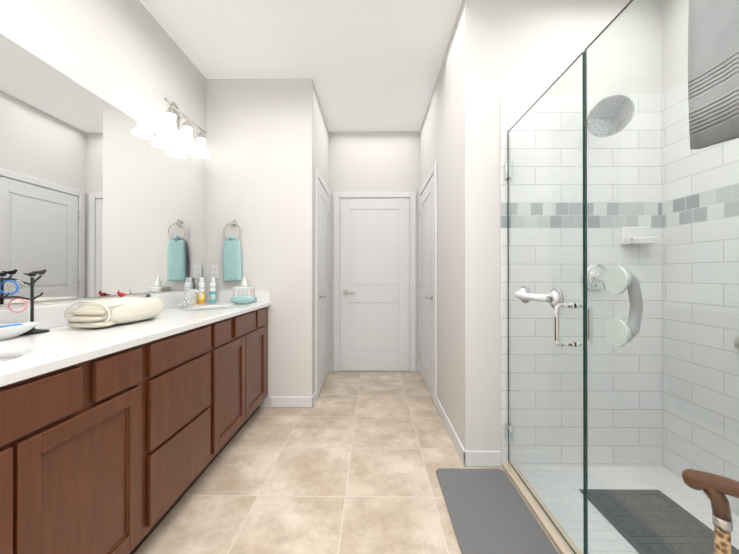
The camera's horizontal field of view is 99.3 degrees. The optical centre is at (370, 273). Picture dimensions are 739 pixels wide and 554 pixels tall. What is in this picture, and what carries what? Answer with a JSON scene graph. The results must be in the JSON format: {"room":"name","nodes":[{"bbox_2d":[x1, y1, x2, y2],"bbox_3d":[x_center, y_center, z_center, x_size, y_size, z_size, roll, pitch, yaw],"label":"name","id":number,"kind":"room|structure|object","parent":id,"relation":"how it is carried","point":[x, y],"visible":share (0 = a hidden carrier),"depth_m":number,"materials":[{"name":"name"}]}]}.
{"room":"bathroom","nodes":[
{"label":"bathroom","id":0,"kind":"room"},
{"bbox_2d":[0,0,206,309],"bbox_3d":[-1.505,-0.274,0.501,0.120,2.840,4.684,0,0,1],"label":"wall","id":1,"kind":"structure","parent":0,"point":[130,58],"depth_m":1.77,"materials":[{"name":"paint"}]},
{"bbox_2d":[0,33,206,303],"bbox_3d":[-1.431,-0.404,1.549,0.005,1.050,2.340,0,0,1],"label":"vanity mirror","id":2,"kind":"object","parent":1,"relation":"attached to","point":[99,196],"visible":1,"depth_m":1.57,"materials":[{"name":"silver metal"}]},
{"bbox_2d":[159,98,210,158],"bbox_3d":[-1.343,-1.081,2.280,0.166,0.314,0.506,0,0,1],"label":"sconce","id":3,"kind":"object","parent":1,"relation":"attached to","point":[170,128],"visible":1,"depth_m":2.25,"materials":[{"name":"white glass"}]},
{"bbox_2d":[206,78,314,406],"bbox_3d":[-0.963,-0.267,2.778,0.918,2.840,0.120,0,0,1],"label":"wall","id":4,"kind":"structure","parent":0,"point":[260,146],"depth_m":2.72,"materials":[{"name":"paint"}]},
{"bbox_2d":[211,265,218,278],"bbox_3d":[-1.342,-0.013,2.716,0.072,0.116,0.009,0,0,1],"label":"electrical outlet plate","id":5,"kind":"object","parent":4,"relation":"attached to","point":[215,271],"visible":0.92,"depth_m":2.71,"materials":[{"name":"white plastic"}]},
{"bbox_2d":[222,220,241,280],"bbox_3d":[-1.180,-0.197,2.684,0.161,0.531,0.070,0,0,1],"label":"towel ring","id":6,"kind":"object","parent":4,"relation":"attached to","point":[232,262],"visible":0.98,"depth_m":2.66,"materials":[{"name":"teal fabric"}]},
{"bbox_2d":[139,0,461,131],"bbox_3d":[0.146,-1.742,0.997,3.413,0.100,5.700,0,0,1],"label":"ceiling","id":7,"kind":"structure","parent":0,"point":[369,65],"depth_m":2.34,"materials":[{"name":"white paint"}]},
{"bbox_2d":[314,89,328,391],"bbox_3d":[-0.559,-0.265,3.342,0.120,2.840,1.016,0,0,1],"label":"wall","id":8,"kind":"structure","parent":0,"point":[321,147],"depth_m":3.21,"materials":[{"name":"paint"}]},
{"bbox_2d":[315,167,329,400],"bbox_3d":[-0.461,0.095,3.278,0.075,2.120,0.870,0,0,1],"label":"hall door","id":9,"kind":"structure","parent":8,"relation":"in","point":[322,281],"depth_m":3.15,"materials":[{"name":"white wood"}]},
{"bbox_2d":[134,371,560,553],"bbox_3d":[0.146,1.198,0.988,3.413,0.100,5.700,0,0,1],"label":"floor","id":10,"kind":"structure","parent":0,"point":[350,462],"depth_m":1.73,"materials":[{"name":"tile"}]},
{"bbox_2d":[0,290,270,553],"bbox_3d":[-1.152,0.646,1.524,0.562,1.006,2.382,0,0,1],"label":"bathroom vanity","id":11,"kind":"object","parent":10,"relation":"on","point":[116,439],"visible":0.98,"depth_m":1.15,"materials":[{"name":"brown wood"}]},
{"bbox_2d":[0,322,39,339],"bbox_3d":[-1.351,0.216,1.151,0.124,0.050,0.236,0,0,1],"label":"oval bowl","id":12,"kind":"object","parent":11,"relation":"on","point":[10,330],"visible":1,"depth_m":1.16,"materials":[{"name":"white ceramic"}]},
{"bbox_2d":[0,269,49,335],"bbox_3d":[-1.371,0.107,1.149,0.080,0.269,0.364,0,0,1],"label":"jewelry stand","id":13,"kind":"object","parent":11,"relation":"on","point":[32,274],"visible":0.92,"depth_m":1.25,"materials":[{"name":"black metal"}]},
{"bbox_2d":[64,297,165,328],"bbox_3d":[-1.227,0.182,1.543,0.236,0.123,0.423,0,0,1],"label":"folded towel","id":14,"kind":"object","parent":11,"relation":"on","point":[98,313],"visible":1,"depth_m":1.41,"materials":[{"name":"beige fabric"}]},
{"bbox_2d":[116,290,128,297],"bbox_3d":[-1.376,0.166,1.741,0.081,0.155,0.091,0,0,1],"label":"bird ornament","id":15,"kind":"object","parent":11,"relation":"on","point":[120,294],"visible":0.15,"depth_m":1.73,"materials":[{"name":"red ceramic"}]},
{"bbox_2d":[143,288,154,297],"bbox_3d":[-1.364,0.168,1.936,0.072,0.151,0.059,0,0,1],"label":"soap dispenser","id":16,"kind":"object","parent":11,"relation":"on","point":[148,295],"visible":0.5,"depth_m":1.93,"materials":[{"name":"silver metal"}]},
{"bbox_2d":[174,289,202,308],"bbox_3d":[-1.276,0.178,2.245,0.158,0.134,0.217,0,0,1],"label":"faucet","id":17,"kind":"object","parent":11,"relation":"on","point":[184,303],"visible":1,"depth_m":2.23,"materials":[{"name":"silver metal"}]},
{"bbox_2d":[198,278,204,303],"bbox_3d":[-1.379,0.141,2.562,0.053,0.210,0.053,0,0,1],"label":"bottle","id":18,"kind":"object","parent":11,"relation":"on","point":[201,288],"visible":0.98,"depth_m":2.54,"materials":[{"name":"white plastic"}]},
{"bbox_2d":[209,278,215,302],"bbox_3d":[-1.316,0.141,2.621,0.053,0.210,0.053,0,0,1],"label":"bottle","id":19,"kind":"object","parent":11,"relation":"on","point":[212,291],"visible":1,"depth_m":2.60,"materials":[{"name":"white plastic"}]},
{"bbox_2d":[233,276,254,296],"bbox_3d":[-1.056,0.134,2.628,0.132,0.225,0.132,0,0,1],"label":"tissue box","id":20,"kind":"object","parent":11,"relation":"on","point":[244,289],"visible":0.71,"depth_m":2.56,"materials":[{"name":"paper"}]},
{"bbox_2d":[231,296,256,303],"bbox_3d":[-1.019,0.213,2.518,0.205,0.065,0.074,0,0,1],"label":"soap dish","id":21,"kind":"object","parent":11,"relation":"on","point":[243,299],"visible":1,"depth_m":2.49,"materials":[{"name":"teal ceramic"}]},
{"bbox_2d":[436,468,558,553],"bbox_3d":[0.569,1.142,1.235,0.396,0.012,1.202,0,0,1],"label":"bath mat","id":22,"kind":"object","parent":10,"relation":"on","point":[489,511],"visible":0.96,"depth_m":1.48,"materials":[{"name":"grey fabric"}]},
{"bbox_2d":[518,466,738,553],"bbox_3d":[1.285,1.145,1.054,0.873,0.005,1.614,0,0,1],"label":"mosaic shower floor","id":23,"kind":"structure","parent":10,"relation":"on","point":[684,501],"depth_m":1.62,"materials":[{"name":"white tile"}]},
{"bbox_2d":[580,489,738,553],"bbox_3d":[1.306,1.139,1.266,0.420,0.008,0.780,0,0,1],"label":"mat","id":24,"kind":"object","parent":23,"relation":"on","point":[696,548],"depth_m":1.43,"materials":[{"name":"rubber"}]},
{"bbox_2d":[681,468,738,553],"bbox_3d":[0.722,0.778,0.622,0.113,0.736,0.120,0,0,1],"label":"cane","id":25,"kind":"object","parent":10,"relation":"on","point":[715,488],"visible":1,"depth_m":0.63,"materials":[{"name":"wood"}]},
{"bbox_2d":[329,131,419,370],"bbox_3d":[0.047,-0.263,3.784,1.082,2.840,0.120,0,0,1],"label":"wall","id":26,"kind":"structure","parent":0,"point":[380,161],"depth_m":3.73,"materials":[{"name":"paint"}]},
{"bbox_2d":[333,192,415,370],"bbox_3d":[0.050,0.096,3.684,0.980,2.120,0.075,0,0,1],"label":"hall door","id":27,"kind":"structure","parent":26,"relation":"in","point":[374,281],"depth_m":3.71,"materials":[{"name":"white wood"}]},
{"bbox_2d":[420,9,459,438],"bbox_3d":[0.639,-0.266,2.921,0.120,2.840,1.834,0,0,1],"label":"wall","id":28,"kind":"structure","parent":0,"point":[440,136],"depth_m":2.34,"materials":[{"name":"paint"}]},
{"bbox_2d":[419,161,436,406],"bbox_3d":[0.543,0.095,3.192,0.075,2.120,0.970,0,0,1],"label":"hall door","id":29,"kind":"structure","parent":28,"relation":"in","point":[428,281],"depth_m":3.06,"materials":[{"name":"white wood"}]},
{"bbox_2d":[460,0,661,450],"bbox_3d":[1.216,-0.269,1.938,1.293,2.840,0.120,0,0,1],"label":"wall","id":30,"kind":"structure","parent":0,"point":[523,47],"depth_m":1.88,"materials":[{"name":"paint"}]},
{"bbox_2d":[270,363,500,466],"bbox_3d":[-0.036,1.107,2.796,1.647,0.092,1.848,0,0,1],"label":"baseboard","id":31,"kind":"structure","parent":30,"relation":"attached to","point":[480,458],"depth_m":2.10,"materials":[{"name":"white wood"}]},
{"bbox_2d":[502,462,581,553],"bbox_3d":[0.811,1.134,1.064,0.075,0.028,1.626,0,0,1],"label":"sill","id":32,"kind":"structure","parent":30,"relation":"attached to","point":[557,539],"depth_m":1.47,"materials":[{"name":"stone"}]},
{"bbox_2d":[585,0,738,553],"bbox_3d":[0.850,0.137,0.717,0.098,1.960,0.922,0,0,1],"label":"glass","id":33,"kind":"object","parent":32,"relation":"on","point":[619,332],"visible":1,"depth_m":0.99,"materials":[{"name":"clear glass"}]},
{"bbox_2d":[688,0,738,148],"bbox_3d":[0.801,-0.587,0.537,0.081,0.599,0.440,0,0,1],"label":"towel","id":34,"kind":"object","parent":33,"relation":"hanging from","point":[713,65],"visible":1,"depth_m":0.70,"materials":[{"name":"grey fabric"}]},
{"bbox_2d":[500,94,662,466],"bbox_3d":[1.254,0.043,1.870,0.951,2.215,0.012,0,0,1],"label":"wall tile","id":35,"kind":"structure","parent":30,"relation":"attached to","point":[514,108],"depth_m":1.86,"materials":[{"name":"white tile"}]},
{"bbox_2d":[505,52,592,553],"bbox_3d":[0.808,0.134,1.530,0.162,1.950,0.678,0,0,1],"label":"shower glass door","id":36,"kind":"structure","parent":35,"relation":"attached to","point":[554,298],"depth_m":1.40,"materials":[{"name":"clear glass"}]},
{"bbox_2d":[581,263,606,290],"bbox_3d":[1.327,0.023,1.834,0.164,0.164,0.059,0,0,1],"label":"shower valve","id":37,"kind":"object","parent":35,"relation":"attached to","point":[597,279],"depth_m":1.85,"materials":[{"name":"silver metal"}]},
{"bbox_2d":[587,93,634,137],"bbox_3d":[1.292,-0.846,1.742,0.214,0.173,0.249,0,0,1],"label":"shower head","id":38,"kind":"object","parent":35,"relation":"attached to","point":[608,122],"depth_m":1.69},
{"bbox_2d":[621,227,657,244],"bbox_3d":[1.564,-0.222,1.824,0.164,0.105,0.075,0,0,1],"label":"soap dish","id":39,"kind":"object","parent":35,"relation":"attached to","point":[644,237],"depth_m":1.85,"materials":[{"name":"white ceramic"}]},
{"bbox_2d":[662,0,688,93],"bbox_3d":[1.783,-0.276,-0.001,0.120,2.840,3.746,0,0,1],"label":"wall","id":40,"kind":"structure","parent":0,"point":[675,73],"depth_m":1.80,"materials":[{"name":"paint"}]},
{"bbox_2d":[662,78,738,516],"bbox_3d":[1.726,0.040,0.908,0.012,2.215,1.926,0,0,1],"label":"wall tile","id":41,"kind":"structure","parent":40,"relation":"attached to","point":[690,318],"depth_m":1.65,"materials":[{"name":"white tile"}]},
{"bbox_2d":[734,336,738,350],"bbox_3d":[1.688,0.328,1.170,0.068,0.080,0.630,0,0,1],"label":"grab bar","id":42,"kind":"object","parent":41,"relation":"attached to","point":[736,346],"depth_m":1.47,"materials":[{"name":"silver metal"}]}
]}

